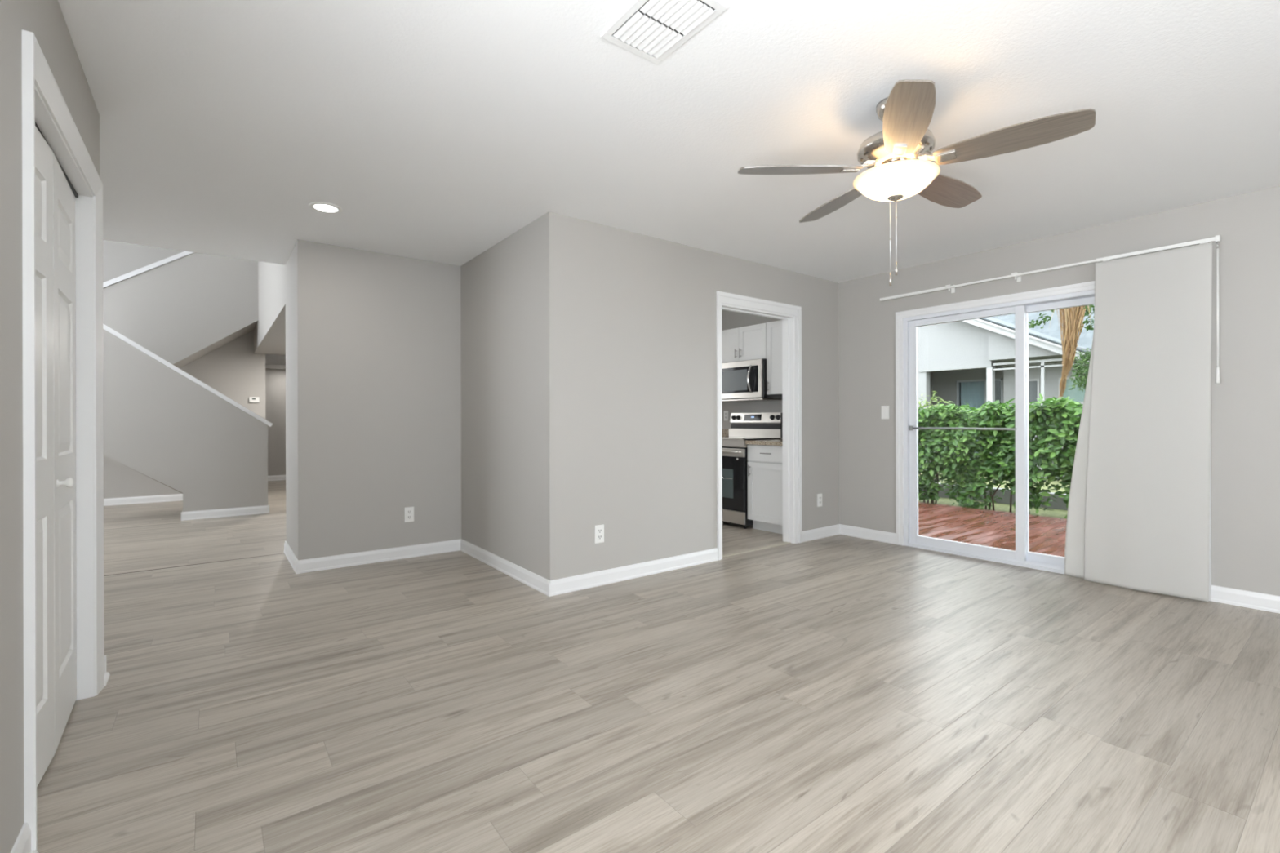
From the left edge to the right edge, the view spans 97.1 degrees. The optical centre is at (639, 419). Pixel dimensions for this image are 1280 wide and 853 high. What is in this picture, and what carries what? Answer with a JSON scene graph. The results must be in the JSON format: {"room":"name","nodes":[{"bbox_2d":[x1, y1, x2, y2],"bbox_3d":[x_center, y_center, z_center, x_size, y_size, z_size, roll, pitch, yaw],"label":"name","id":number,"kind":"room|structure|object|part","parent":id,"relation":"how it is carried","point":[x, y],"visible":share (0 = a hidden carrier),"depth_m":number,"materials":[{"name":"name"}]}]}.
{"room":"empty living room","nodes":[
{"label":"empty living room","id":0,"kind":"room"},
{"bbox_2d":[0,0,99,852],"bbox_3d":[-0.740,-0.102,-0.332,0.820,2.440,6.366,0,0,-37],"label":"wall","id":1,"kind":"structure","parent":0,"point":[45,19],"depth_m":1.37,"materials":[{"name":"paint"}]},
{"bbox_2d":[35,125,76,786],"bbox_3d":[-1.948,0.111,1.871,0.086,1.997,0.983,0,0,-37],"label":"door","id":2,"kind":"structure","parent":1,"relation":"in","point":[55,199],"depth_m":1.89,"materials":[{"name":"white paint"}]},
{"bbox_3d":[-1.964,0.216,1.932,0.040,0.036,0.036,0,0,-37],"label":"knob","id":3,"kind":"part","parent":2,"relation":"part of","materials":[{"name":"white plastic"}]},
{"bbox_2d":[35,122,78,197],"bbox_3d":[-1.966,-0.895,1.857,0.040,0.010,0.995,0,0,-37],"label":"trim","id":4,"kind":"structure","parent":1,"relation":"attached to","point":[73,190],"depth_m":2.09,"materials":[{"name":"grey wood"}]},
{"bbox_2d":[10,655,110,852],"bbox_3d":[-2.358,1.075,0.336,2.646,0.095,3.392,0,0,-37],"label":"baseboard","id":5,"kind":"structure","parent":1,"relation":"attached to","point":[22,844],"depth_m":1.41,"materials":[{"name":"white paint"}]},
{"bbox_2d":[22,29,104,851],"bbox_3d":[-1.913,0.065,1.907,0.021,2.112,1.165,0,0,-37],"label":"trim","id":6,"kind":"structure","parent":1,"relation":"attached to","point":[36,71],"depth_m":1.45,"materials":[{"name":"white paint"}]},
{"bbox_2d":[35,85,94,700],"bbox_3d":[-1.959,0.104,1.861,0.112,2.034,1.023,0,0,-37],"label":"trim","id":7,"kind":"structure","parent":1,"relation":"attached to","point":[44,120],"depth_m":2.27,"materials":[{"name":"white paint"}]},
{"bbox_2d":[124,465,182,493],"bbox_3d":[-5.819,0.291,6.543,2.250,1.683,0.938,0,0,-37],"label":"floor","id":8,"kind":"structure","parent":0,"point":[125,465],"depth_m":6.32,"materials":[{"name":"wood"}]},
{"bbox_2d":[102,252,257,364],"bbox_3d":[-6.140,-1.337,6.930,2.415,2.500,0.060,0,0,-37],"label":"wall","id":9,"kind":"structure","parent":0,"point":[175,310],"depth_m":7.17,"materials":[{"name":"paint"}]},
{"bbox_2d":[102,251,194,288],"bbox_3d":[-6.154,-1.799,6.920,2.439,1.662,0.090,0,0,-37],"label":"trim","id":10,"kind":"structure","parent":9,"relation":"attached to","point":[183,254],"depth_m":6.93,"materials":[{"name":"white paint"}]},
{"bbox_2d":[102,240,265,498],"bbox_3d":[-7.143,-1.314,7.461,3.660,4.900,0.120,0,0,-37],"label":"wall","id":11,"kind":"structure","parent":0,"point":[233,370],"depth_m":8.02,"materials":[{"name":"paint"}]},
{"bbox_2d":[103,493,182,506],"bbox_3d":[-7.125,1.089,7.460,3.676,0.095,0.136,0,0,-37],"label":"baseboard","id":12,"kind":"structure","parent":11,"relation":"attached to","point":[175,497],"depth_m":7.66,"materials":[{"name":"white paint"}]},
{"bbox_2d":[248,396,259,402],"bbox_3d":[-5.753,-0.295,8.425,0.125,0.085,0.024,0,0,-37],"label":"thermostat","id":13,"kind":"object","parent":11,"relation":"attached to","point":[251,399],"visible":1,"depth_m":8.42,"materials":[{"name":"white plastic"}]},
{"bbox_2d":[102,328,267,511],"bbox_3d":[-5.503,-0.269,6.124,2.448,2.800,0.110,0,0,-37],"label":"wall","id":14,"kind":"structure","parent":0,"point":[161,424],"depth_m":6.33,"materials":[{"name":"paint"}]},
{"bbox_2d":[102,324,272,426],"bbox_3d":[-5.484,-0.808,6.140,2.501,1.793,0.150,0,0,-37],"label":"trim","id":15,"kind":"structure","parent":14,"relation":"attached to","point":[105,327],"depth_m":6.33,"materials":[{"name":"white paint"}]},
{"bbox_2d":[181,504,269,520],"bbox_3d":[-4.838,1.082,6.617,0.830,0.095,0.126,0,0,-37],"label":"baseboard","id":16,"kind":"structure","parent":14,"relation":"attached to","point":[202,514],"depth_m":6.55,"materials":[{"name":"white paint"}]},
{"bbox_2d":[173,321,257,368],"bbox_3d":[-6.442,-0.976,7.327,2.413,1.780,0.938,0,0,-37],"label":"ceiling","id":17,"kind":"structure","parent":0,"point":[233,336],"depth_m":7.76,"materials":[{"name":"paint"}]},
{"bbox_2d":[253,261,285,355],"bbox_3d":[-3.954,-2.383,6.943,1.085,2.780,4.568,0,0,-37],"label":"wall","id":18,"kind":"structure","parent":0,"point":[269,331],"depth_m":6.50,"materials":[{"name":"paint"}]},
{"bbox_2d":[265,368,285,475],"bbox_3d":[-8.160,-1.311,9.577,4.600,4.900,0.120,0,0,-37],"label":"wall","id":19,"kind":"structure","parent":0,"point":[275,379],"depth_m":10.54,"materials":[{"name":"paint"}]},
{"bbox_2d":[267,475,285,480],"bbox_3d":[-8.112,1.091,9.523,4.600,0.095,0.016,0,0,-37],"label":"baseboard","id":20,"kind":"structure","parent":19,"relation":"attached to","point":[277,477],"depth_m":10.54,"materials":[{"name":"white paint"}]},
{"bbox_2d":[265,354,285,368],"bbox_3d":[-6.578,-1.258,10.139,1.400,0.615,0.900,0,0,-37],"label":"ceiling","id":21,"kind":"structure","parent":0,"point":[272,361],"depth_m":9.81,"materials":[{"name":"paint"}]},
{"bbox_2d":[284,239,461,559],"bbox_3d":[-2.222,-0.098,4.863,1.333,2.440,0.832,0,0,-37],"label":"wall","id":22,"kind":"structure","parent":0,"point":[373,340],"depth_m":4.45,"materials":[{"name":"paint"}]},
{"bbox_2d":[103,553,282,576],"bbox_3d":[-4.361,1.129,3.700,3.527,0.004,0.009,0,0,-37],"label":"trim","id":23,"kind":"structure","parent":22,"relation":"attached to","point":[280,553],"depth_m":4.37,"materials":[{"name":"grey wood"}]},
{"bbox_2d":[284,538,461,573],"bbox_3d":[-2.274,1.075,4.820,1.224,0.095,0.864,0,0,-37],"label":"baseboard","id":24,"kind":"structure","parent":22,"relation":"attached to","point":[311,565],"depth_m":4.43,"materials":[{"name":"white paint"}]},
{"bbox_2d":[404,506,413,522],"bbox_3d":[-1.876,0.771,4.596,0.072,0.120,0.010,0,0,-37],"label":"wall outlet","id":25,"kind":"object","parent":22,"relation":"attached to","point":[409,511],"visible":1,"depth_m":4.59,"materials":[{"name":"white plastic"}]},
{"bbox_2d":[460,211,567,580],"bbox_3d":[-1.010,-0.102,4.266,0.125,2.440,1.605,0,0,-37],"label":"wall","id":26,"kind":"structure","parent":0,"point":[513,292],"depth_m":3.94,"materials":[{"name":"paint"}]},
{"bbox_2d":[460,538,551,596],"bbox_3d":[-1.055,1.071,4.213,0.016,0.095,1.610,0,0,-37],"label":"baseboard","id":27,"kind":"structure","parent":26,"relation":"attached to","point":[537,582],"depth_m":4.07,"materials":[{"name":"white paint"}]},
{"bbox_2d":[36,480,1279,852],"bbox_3d":[-2.094,1.172,4.372,8.150,0.100,15.700,0,0,-37],"label":"floor","id":28,"kind":"structure","parent":0,"point":[837,693],"depth_m":2.18,"materials":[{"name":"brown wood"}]},
{"bbox_2d":[722,412,782,528],"bbox_3d":[1.055,0.517,6.186,0.697,1.190,0.763,0,0,-37],"label":"range","id":29,"kind":"object","parent":28,"relation":"on","point":[744,427],"visible":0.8,"depth_m":5.89,"materials":[{"name":"silver metal"}]},
{"bbox_3d":[0.798,0.328,5.994,0.057,0.024,0.680,0,0,-37],"label":"handle","id":30,"kind":"part","parent":29,"relation":"part of","materials":[{"name":"silver metal"}]},
{"bbox_3d":[0.832,0.657,6.019,0.025,0.552,0.748,0,0,-37],"label":"oven door","id":31,"kind":"part","parent":29,"relation":"part of","materials":[{"name":"black glass"}]},
{"bbox_3d":[0.830,0.340,6.018,0.027,0.083,0.748,0,0,-37],"label":"door","id":32,"kind":"part","parent":29,"relation":"part of","materials":[{"name":"silver metal"}]},
{"bbox_3d":[0.834,1.005,6.019,0.023,0.127,0.748,0,0,-37],"label":"drawer","id":33,"kind":"part","parent":29,"relation":"part of","materials":[{"name":"silver metal"}]},
{"bbox_3d":[0.840,0.246,6.026,0.052,0.075,0.760,0,0,-37],"label":"panel","id":34,"kind":"part","parent":29,"relation":"part of","materials":[{"name":"silver metal"}]},
{"bbox_2d":[722,435,780,440],"bbox_3d":[1.043,0.199,6.180,0.582,0.023,0.760,0,0,-37],"label":"cooktop","id":35,"kind":"object","parent":29,"relation":"in","point":[726,437],"depth_m":6.00,"materials":[{"name":"silver metal"}]},
{"bbox_2d":[747,444,782,533],"bbox_3d":[1.490,0.680,5.685,0.655,0.862,0.561,0,0,-37],"label":"base cabinet","id":36,"kind":"object","parent":28,"relation":"on","point":[765,463],"visible":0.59,"depth_m":5.55,"materials":[{"name":"white paint"}]},
{"bbox_2d":[745,439,782,445],"bbox_3d":[1.496,0.180,5.682,0.647,0.137,0.578,0,0,-37],"label":"countertop","id":37,"kind":"structure","parent":36,"relation":"on","point":[773,442],"depth_m":5.55,"materials":[{"name":"stone"}]},
{"bbox_3d":[1.263,0.335,5.513,0.020,0.159,0.553,0,0,-37],"label":"drawer","id":38,"kind":"part","parent":36,"relation":"part of","materials":[{"name":"white paint"}]},
{"bbox_3d":[0.667,0.683,6.769,0.655,0.862,0.626,0,0,-37],"label":"base cabinet","id":39,"kind":"object","parent":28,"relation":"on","visible":0},
{"bbox_2d":[722,429,728,436],"bbox_3d":[0.666,0.182,6.774,0.647,0.137,0.638,0,0,-37],"label":"countertop","id":40,"kind":"structure","parent":39,"relation":"on","point":[725,432],"depth_m":6.80,"materials":[{"name":"stone"}]},
{"bbox_2d":[57,0,1279,283],"bbox_3d":[0.000,-1.474,1.606,8.150,0.300,8.752,0,0,-37],"label":"ceiling","id":41,"kind":"structure","parent":0,"point":[439,131],"depth_m":2.47,"materials":[{"name":"paint"}]},
{"bbox_2d":[308,201,342,213],"bbox_3d":[-1.954,-1.315,3.513,0.184,0.007,0.184,0,0,-37],"label":"recessed light","id":42,"kind":"object","parent":41,"relation":"in","point":[324,207],"visible":1,"depth_m":3.50,"materials":[{"name":"white plastic"}]},
{"bbox_2d":[600,0,728,64],"bbox_3d":[0.073,-1.319,1.881,0.252,0.010,0.362,0,0,-37],"label":"ceiling vent","id":43,"kind":"object","parent":41,"relation":"in","point":[651,30],"visible":1,"depth_m":1.89,"materials":[{"name":"white metal"}]},
{"bbox_2d":[737,79,1095,285],"bbox_3d":[1.114,-0.946,2.398,1.226,0.764,1.267,0,0,-37],"label":"ceiling fan","id":44,"kind":"object","parent":41,"relation":"hanging from","point":[895,157],"visible":1,"depth_m":2.25,"materials":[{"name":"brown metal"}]},
{"bbox_3d":[0.671,-1.054,2.386,0.506,0.006,0.158,0,12,1],"label":"blade","id":45,"kind":"part","parent":44,"relation":"part of","materials":[{"name":"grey wood"}]},
{"bbox_3d":[0.958,-1.055,2.763,0.158,0.006,0.506,-13,4,-16],"label":"blade","id":46,"kind":"part","parent":44,"relation":"part of","materials":[{"name":"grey wood"}]},
{"bbox_3d":[1.053,-0.778,2.377,0.002,0.320,0.003,0,0,-37],"label":"pull chain","id":47,"kind":"part","parent":44,"relation":"part of","materials":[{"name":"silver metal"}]},
{"bbox_3d":[1.078,-0.792,2.377,0.002,0.259,0.003,0,0,-37],"label":"pull chain","id":48,"kind":"part","parent":44,"relation":"part of","materials":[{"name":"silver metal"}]},
{"bbox_3d":[1.074,-0.977,2.377,0.332,0.086,0.332,0,0,-37],"label":"lamp shade","id":49,"kind":"part","parent":44,"relation":"part of","materials":[{"name":"white glass"}]},
{"bbox_3d":[0.941,-1.055,1.997,0.158,0.006,0.506,13,4,19],"label":"blade","id":50,"kind":"part","parent":44,"relation":"part of","materials":[{"name":"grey wood"}]},
{"bbox_3d":[1.405,-1.057,2.607,0.506,0.006,0.158,0,-12,-35],"label":"blade","id":51,"kind":"part","parent":44,"relation":"part of","materials":[{"name":"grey wood"}]},
{"bbox_3d":[1.395,-1.057,2.133,0.506,0.006,0.158,0,-12,37],"label":"blade","id":52,"kind":"part","parent":44,"relation":"part of","materials":[{"name":"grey wood"}]},
{"bbox_2d":[566,215,839,577],"bbox_3d":[0.758,-0.107,4.677,3.187,2.440,0.120,0,0,-37],"label":"wall","id":53,"kind":"structure","parent":0,"point":[642,309],"depth_m":4.12,"materials":[{"name":"paint"}]},
{"bbox_2d":[595,524,604,543],"bbox_3d":[-0.272,0.770,3.811,0.072,0.120,0.010,0,0,-37],"label":"wall outlet","id":54,"kind":"object","parent":53,"relation":"attached to","point":[599,529],"visible":1,"depth_m":3.81,"materials":[{"name":"white plastic"}]},
{"bbox_2d":[547,524,839,596],"bbox_3d":[0.683,1.066,4.532,3.168,0.095,0.016,0,0,-37],"label":"baseboard","id":55,"kind":"structure","parent":53,"relation":"attached to","point":[571,584],"depth_m":4.03,"materials":[{"name":"white paint"}]},
{"bbox_2d":[722,542,791,557],"bbox_3d":[0.985,1.111,4.840,0.920,0.007,0.050,0,0,-37],"label":"threshold","id":56,"kind":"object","parent":53,"relation":"attached to","point":[782,543],"depth_m":4.84,"materials":[{"name":"beige wood"}]},
{"bbox_2d":[721,303,794,543],"bbox_3d":[0.979,0.090,4.844,0.944,2.045,0.124,0,0,-37],"label":"trim","id":57,"kind":"structure","parent":53,"relation":"attached to","point":[788,345],"depth_m":5.10,"materials":[{"name":"white paint"}]},
{"bbox_2d":[716,291,802,559],"bbox_3d":[1.036,0.046,4.800,1.057,2.133,0.020,0,0,-37],"label":"trim","id":58,"kind":"structure","parent":53,"relation":"attached to","point":[731,299],"depth_m":4.79,"materials":[{"name":"white paint"}]},
{"bbox_2d":[817,493,822,506],"bbox_3d":[1.687,0.755,5.300,0.072,0.120,0.010,0,0,-37],"label":"wall outlet","id":59,"kind":"object","parent":53,"relation":"attached to","point":[819,495],"visible":1,"depth_m":5.29,"materials":[{"name":"white plastic"}]},
{"bbox_2d":[721,310,782,439],"bbox_3d":[0.984,-0.107,6.993,0.120,2.440,3.295,0,0,-37],"label":"wall","id":60,"kind":"structure","parent":0,"point":[730,320],"depth_m":6.60,"materials":[{"name":"paint"}]},
{"bbox_2d":[724,410,728,420],"bbox_3d":[1.037,-0.048,6.817,0.010,0.120,0.072,0,0,-37],"label":"wall outlet","id":61,"kind":"object","parent":60,"relation":"attached to","point":[726,412],"visible":1,"depth_m":6.81,"materials":[{"name":"white plastic"}]},
{"bbox_2d":[721,322,766,363],"bbox_3d":[1.204,-0.829,6.305,0.353,0.378,0.759,0,0,-37],"label":"upper cabinet","id":62,"kind":"object","parent":60,"relation":"attached to","point":[748,343],"visible":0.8,"depth_m":6.16,"materials":[{"name":"white paint"}]},
{"bbox_3d":[0.983,-0.828,6.375,0.020,0.370,0.375,0,0,-37],"label":"door","id":63,"kind":"part","parent":62,"relation":"part of","materials":[{"name":"white paint"}]},
{"bbox_2d":[721,359,782,401],"bbox_3d":[1.173,-0.423,6.280,0.436,0.426,0.756,0,0,-37],"label":"microwave","id":64,"kind":"object","parent":62,"relation":"attached to","point":[743,380],"visible":0.66,"depth_m":6.09,"materials":[{"name":"silver metal"}]},
{"bbox_3d":[1.044,-0.432,6.205,0.017,0.280,0.679,0,0,-37],"label":"door glass","id":65,"kind":"part","parent":64,"relation":"part of","materials":[{"name":"black glass"}]},
{"bbox_3d":[1.051,-0.433,6.195,0.022,0.401,0.744,0,0,-37],"label":"door","id":66,"kind":"part","parent":64,"relation":"part of","materials":[{"name":"silver metal"}]},
{"bbox_3d":[1.161,-0.433,5.989,0.065,0.299,0.022,0,0,-37],"label":"handle","id":67,"kind":"part","parent":64,"relation":"part of","materials":[{"name":"silver metal"}]},
{"bbox_3d":[1.193,-0.216,6.295,0.347,0.013,0.740,0,0,-37],"label":"panel","id":68,"kind":"part","parent":64,"relation":"part of","materials":[{"name":"silver metal"}]},
{"bbox_3d":[1.213,-0.829,6.073,0.020,0.370,0.375,0,0,-37],"label":"door","id":69,"kind":"part","parent":62,"relation":"part of","materials":[{"name":"white paint"}]},
{"bbox_2d":[766,320,782,399],"bbox_3d":[1.606,-0.622,5.777,0.353,0.795,0.563,0,0,-37],"label":"upper cabinet","id":70,"kind":"object","parent":60,"relation":"attached to","point":[774,329],"visible":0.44,"depth_m":5.84,"materials":[{"name":"white paint"}]},
{"bbox_3d":[1.622,-0.243,5.788,0.297,0.037,0.563,0,0,-37],"label":"light rail","id":71,"kind":"part","parent":70,"relation":"part of","materials":[{"name":"black"}]},
{"bbox_2d":[838,186,1279,595],"bbox_3d":[3.906,-0.116,3.035,0.160,2.440,6.306,0,0,-37],"label":"wall","id":72,"kind":"structure","parent":0,"point":[1245,406],"depth_m":3.44,"materials":[{"name":"paint"}]},
{"bbox_2d":[881,405,888,418],"bbox_3d":[2.219,-0.066,5.116,0.010,0.120,0.072,0,0,-37],"label":"light switch","id":73,"kind":"object","parent":72,"relation":"attached to","point":[885,409],"visible":1,"depth_m":5.11,"materials":[{"name":"white plastic"}]},
{"bbox_2d":[902,289,1094,573],"bbox_3d":[2.943,0.104,4.284,0.144,2.005,1.860,0,0,-37],"label":"door","id":74,"kind":"structure","parent":72,"relation":"in","point":[1021,557],"depth_m":4.34,"materials":[{"name":"white plastic"}]},
{"bbox_3d":[2.648,0.109,4.626,0.035,1.949,0.883,0,0,-37],"label":"panel","id":75,"kind":"part","parent":74,"relation":"part of","materials":[{"name":"clear glass"}]},
{"bbox_3d":[3.214,0.108,3.976,0.035,1.949,0.968,0,0,-37],"label":"panel","id":76,"kind":"part","parent":74,"relation":"part of","materials":[{"name":"clear glass"}]},
{"bbox_2d":[880,235,1220,301],"bbox_3d":[2.830,-1.075,4.234,0.099,0.065,2.142,0,0,-37],"label":"curtain rod","id":77,"kind":"object","parent":72,"relation":"attached to","point":[1017,276],"visible":1,"depth_m":3.93,"materials":[{"name":"white plastic"}]},
{"bbox_2d":[1064,331,1093,577],"bbox_3d":[3.202,0.025,3.732,0.024,2.138,0.668,0,0,-38],"label":"curtain","id":78,"kind":"object","parent":77,"relation":"hanging from","point":[1074,537],"visible":0.06,"depth_m":3.93,"materials":[{"name":"white fabric"}]},
{"bbox_2d":[1083,242,1212,601],"bbox_3d":[3.219,0.019,3.614,0.030,2.151,0.629,0,0,-38],"label":"blind","id":79,"kind":"object","parent":77,"relation":"hanging from","point":[1147,500],"visible":1,"depth_m":3.58,"materials":[{"name":"white fabric"}]},
{"bbox_2d":[1215,241,1220,383],"bbox_3d":[3.443,-0.639,3.367,0.019,0.849,0.019,0,0,30],"label":"wand","id":80,"kind":"object","parent":77,"relation":"hanging from","point":[1217,371],"visible":1,"depth_m":3.37,"materials":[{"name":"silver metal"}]},
{"bbox_3d":[3.444,-0.667,3.368,0.012,0.705,0.011,0,0,-15],"label":"wand rod","id":81,"kind":"part","parent":80,"relation":"part of","materials":[{"name":"white plastic"}]},
{"bbox_2d":[895,280,1211,600],"bbox_3d":[2.880,0.076,4.236,0.022,2.062,1.984,0,0,-37],"label":"trim","id":82,"kind":"structure","parent":72,"relation":"attached to","point":[1088,286],"depth_m":4.92,"materials":[{"name":"white paint"}]},
{"bbox_2d":[839,524,1279,613],"bbox_3d":[3.810,1.057,3.021,0.016,0.095,6.205,0,0,-37],"label":"baseboard","id":83,"kind":"structure","parent":72,"relation":"attached to","point":[1263,602],"depth_m":3.39,"materials":[{"name":"white paint"}]},
{"label":"outside","id":84,"kind":"structure","parent":0,"visible":0},
{"bbox_2d":[918,502,1066,556],"bbox_3d":[3.148,1.220,6.846,3.232,0.028,11.097,0,0,-37],"label":"deck","id":85,"kind":"object","parent":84,"point":[984,527],"visible":0.16,"depth_m":6.26,"materials":[{"name":"brown wood"}]},
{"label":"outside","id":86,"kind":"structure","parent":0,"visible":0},
{"bbox_2d":[918,470,1069,518],"bbox_3d":[13.393,1.327,19.594,34.970,0.100,65.000,0,0,-37],"label":"lawn","id":87,"kind":"structure","parent":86,"point":[1060,513],"depth_m":8.54,"materials":[{"name":"green plant"}]},
{"bbox_2d":[918,391,952,486],"bbox_3d":[4.893,0.414,9.500,0.640,1.779,1.110,0,0,-37],"label":"shrub","id":88,"kind":"object","parent":87,"relation":"on","point":[931,398],"visible":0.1,"depth_m":9.48,"materials":[{"name":"green plant"}]},
{"bbox_2d":[918,401,967,503],"bbox_3d":[4.402,0.514,8.676,1.160,1.582,1.142,0,0,-37],"label":"shrub","id":89,"kind":"object","parent":87,"relation":"on","point":[931,441],"visible":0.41,"depth_m":8.28,"materials":[{"name":"green plant"}]},
{"bbox_2d":[937,398,1037,514],"bbox_3d":[4.955,0.511,7.968,1.159,1.604,1.160,0,0,-37],"label":"shrub","id":90,"kind":"object","parent":87,"relation":"on","point":[1002,450],"visible":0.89,"depth_m":7.77,"materials":[{"name":"green plant"}]},
{"bbox_2d":[921,482,1067,510],"bbox_3d":[6.031,1.188,8.348,0.200,0.220,22.000,0,0,-37],"label":"curb","id":91,"kind":"object","parent":87,"relation":"on","point":[1060,504],"visible":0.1,"depth_m":8.67,"materials":[{"name":"concrete"}]},
{"bbox_2d":[917,304,1094,477],"bbox_3d":[12.149,-3.170,14.263,9.380,8.900,14.000,0,0,-37],"label":"house","id":92,"kind":"structure","parent":87,"relation":"on","point":[956,359],"depth_m":13.22,"materials":[{"name":"white paint"}]},
{"bbox_3d":[8.793,0.025,14.626,0.060,2.130,1.110,0,0,-37],"label":"sliding door","id":93,"kind":"part","parent":92,"relation":"part of","materials":[{"name":"grey"}]},
{"bbox_3d":[7.935,0.055,12.780,0.140,2.475,0.120,0,0,-37],"label":"porch post","id":94,"kind":"part","parent":92,"relation":"part of","materials":[{"name":"white metal"}]},
{"bbox_3d":[7.602,-2.197,12.532,0.040,2.280,4.450,0,0,-37],"label":"rake trim","id":95,"kind":"part","parent":92,"relation":"part of","materials":[{"name":"white metal"}]},
{"bbox_3d":[8.838,-0.385,12.723,0.010,0.970,0.215,0,0,-37],"label":"pane","id":96,"kind":"part","parent":92,"relation":"part of","materials":[{"name":"grey"}]},
{"bbox_3d":[9.384,-0.387,12.004,0.010,0.970,0.720,0,0,-37],"label":"pane","id":97,"kind":"part","parent":92,"relation":"part of","materials":[{"name":"grey"}]},
{"bbox_2d":[992,358,1087,478],"bbox_3d":[9.530,0.008,12.086,1.800,2.560,2.915,0,0,-37],"label":"screen enclosure","id":98,"kind":"object","parent":87,"relation":"on","point":[1042,366],"visible":0.26,"depth_m":11.95,"materials":[{"name":"white metal"}]},
{"bbox_3d":[8.831,-1.245,11.555,0.050,0.050,2.910,0,0,-37],"label":"rail","id":99,"kind":"part","parent":98,"relation":"part of","materials":[{"name":"white metal"}]},
{"bbox_3d":[8.831,-1.128,11.555,0.050,0.035,2.910,0,0,-37],"label":"rail","id":100,"kind":"part","parent":98,"relation":"part of","materials":[{"name":"white metal"}]},
{"bbox_3d":[8.529,0.036,11.957,0.050,2.510,0.060,0,0,-37],"label":"post","id":101,"kind":"part","parent":98,"relation":"part of","materials":[{"name":"white metal"}]},
{"bbox_2d":[1004,393,1083,518],"bbox_3d":[5.507,0.483,7.241,1.162,1.654,1.125,0,0,-34],"label":"shrub","id":102,"kind":"object","parent":87,"relation":"on","point":[1063,416],"visible":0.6,"depth_m":7.09,"materials":[{"name":"green plant"}]},
{"bbox_2d":[1028,304,1094,332],"bbox_3d":[7.678,-1.272,8.966,2.745,5.148,5.101,0,0,-30],"label":"shade tree","id":103,"kind":"object","parent":87,"relation":"on","point":[1086,322],"visible":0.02,"depth_m":9.14,"materials":[{"name":"green plant"}]},
{"bbox_2d":[1047,305,1092,403],"bbox_3d":[6.955,-1.248,7.991,4.065,5.093,3.835,0,0,-37],"label":"palm tree","id":104,"kind":"object","parent":87,"relation":"on","point":[1070,330],"visible":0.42,"depth_m":8.13,"materials":[{"name":"brown plant"}]},
{"bbox_2d":[1068,347,1091,391],"bbox_3d":[6.935,0.067,8.302,0.989,2.458,1.068,0,0,-37],"label":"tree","id":105,"kind":"object","parent":87,"relation":"on","point":[1082,369],"visible":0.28,"depth_m":8.51,"materials":[{"name":"green plant"}]}
]}

